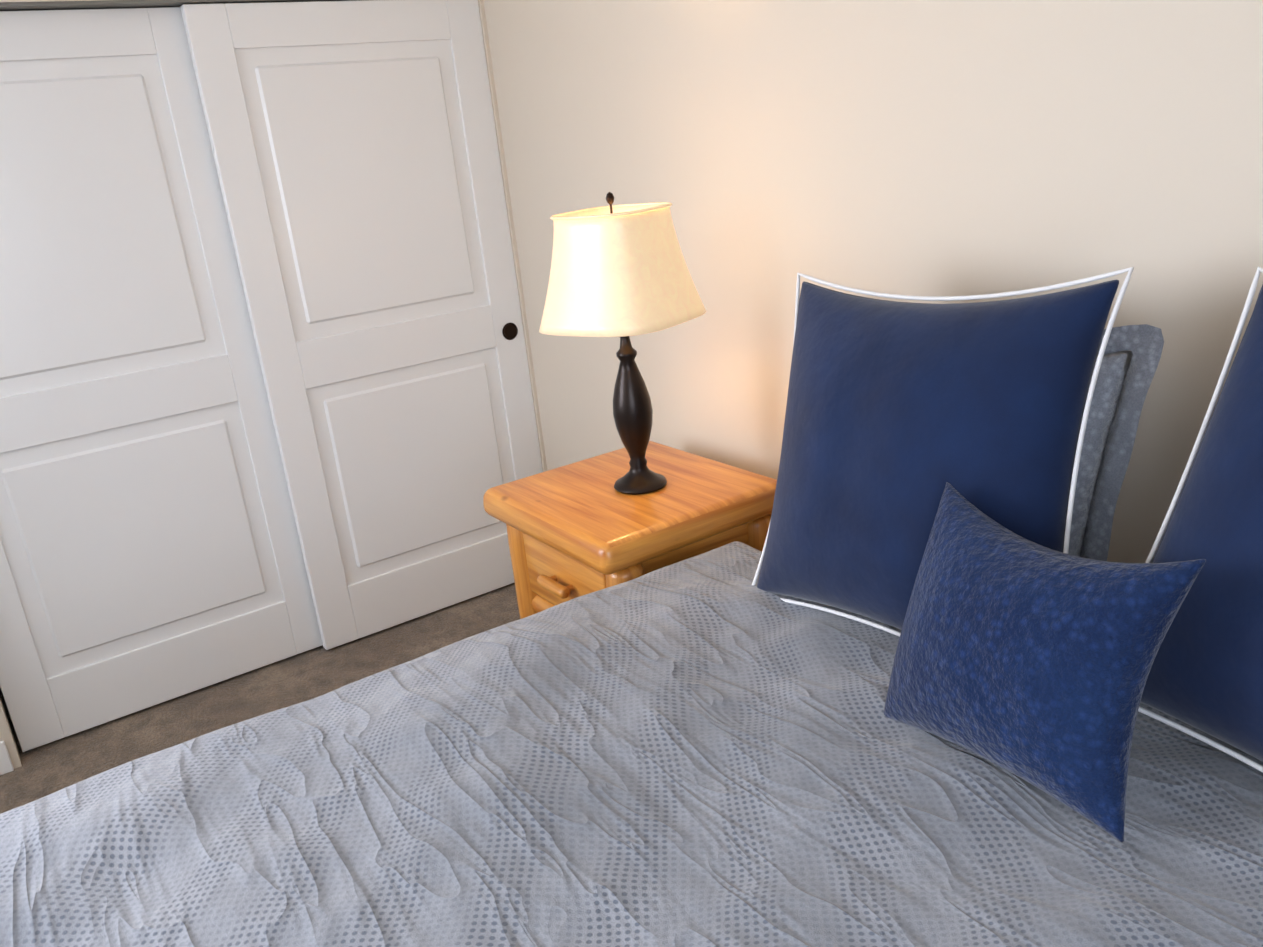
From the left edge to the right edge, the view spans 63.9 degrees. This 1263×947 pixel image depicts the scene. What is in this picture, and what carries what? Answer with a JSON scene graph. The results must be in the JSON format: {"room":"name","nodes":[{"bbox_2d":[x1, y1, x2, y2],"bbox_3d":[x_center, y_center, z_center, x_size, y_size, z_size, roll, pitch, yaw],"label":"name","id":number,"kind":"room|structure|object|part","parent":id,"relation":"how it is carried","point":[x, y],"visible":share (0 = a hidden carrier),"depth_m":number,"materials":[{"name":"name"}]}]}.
{"room":"bedroom","nodes":[
{"label":"bedroom","id":0,"kind":"room"},
{"bbox_2d":[0,583,519,813],"bbox_3d":[-0.961,1.301,1.569,4.305,0.120,5.195,-18,22,-31],"label":"floor","id":1,"kind":"structure","parent":0,"point":[51,767],"depth_m":3.22,"materials":[{"name":"carpet"}]},
{"bbox_2d":[483,441,776,618],"bbox_3d":[0.032,0.372,2.675,0.562,0.730,0.600,-18,22,-31],"label":"nightstand","id":2,"kind":"object","parent":1,"relation":"on","point":[579,528],"visible":0.46,"depth_m":2.45,"materials":[{"name":"brown wood"}]},
{"bbox_2d":[539,192,705,494],"bbox_3d":[-0.014,-0.307,2.424,0.381,0.715,0.381,-18,22,-31],"label":"lamp","id":3,"kind":"object","parent":2,"relation":"on","point":[622,272],"visible":1,"depth_m":2.27,"materials":[{"name":"beige fabric"}]},
{"bbox_3d":[-0.033,-0.485,2.365,0.381,0.259,0.381,-18,22,-31],"label":"lamp shade","id":4,"kind":"part","parent":3,"relation":"part of","materials":[{"name":"beige fabric"}]},
{"bbox_2d":[0,266,1262,946],"bbox_3d":[0.165,0.557,1.164,2.121,1.308,2.120,-17,21,-30],"label":"bed","id":5,"kind":"object","parent":1,"relation":"on","point":[930,666],"visible":1,"depth_m":1.42,"materials":[{"name":"fabric"}]},
{"bbox_2d":[883,481,1206,842],"bbox_3d":[0.544,0.230,1.395,0.162,0.400,0.436,11,4,-32],"label":"pillow","id":6,"kind":"object","parent":5,"relation":"on","point":[1021,668],"depth_m":1.33,"materials":[{"name":"blue fabric"}]},
{"bbox_2d":[0,0,547,768],"bbox_3d":[-2.304,-0.345,2.870,4.025,2.440,0.920,-18,22,-31],"label":"wall","id":7,"kind":"structure","parent":0,"point":[8,732],"depth_m":3.42,"materials":[{"name":"paint"}]},
{"bbox_2d":[0,741,13,775],"bbox_3d":[-2.686,1.099,2.386,2.150,0.100,0.012,-18,22,-31],"label":"baseboard","id":8,"kind":"structure","parent":7,"relation":"attached to","point":[6,765],"depth_m":2.93,"materials":[{"name":"white wood"}]},
{"bbox_2d":[0,0,356,10],"bbox_3d":[-1.279,-1.320,2.845,1.843,0.008,0.108,-18,22,-31],"label":"closet track","id":9,"kind":"object","parent":7,"relation":"attached to","point":[55,5],"visible":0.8,"depth_m":2.73,"materials":[{"name":"grey metal"}]},
{"bbox_2d":[0,7,322,751],"bbox_3d":[-1.543,-0.248,2.956,0.946,2.023,0.035,-18,22,-31],"label":"closet door","id":10,"kind":"structure","parent":9,"relation":"hanging from","point":[151,554],"depth_m":2.98,"materials":[{"name":"white wood"}]},
{"bbox_2d":[180,0,542,649],"bbox_3d":[-0.778,-0.473,3.380,0.916,2.023,0.038,-18,22,-31],"label":"closet door","id":11,"kind":"structure","parent":9,"relation":"hanging from","point":[354,146],"depth_m":3.31,"materials":[{"name":"white wood"}]},
{"bbox_2d":[483,0,1262,562],"bbox_3d":[0.610,-0.450,2.235,0.140,2.440,5.195,-18,22,-31],"label":"wall","id":12,"kind":"structure","parent":0,"point":[769,150],"depth_m":2.13,"materials":[{"name":"paint"}]}
]}

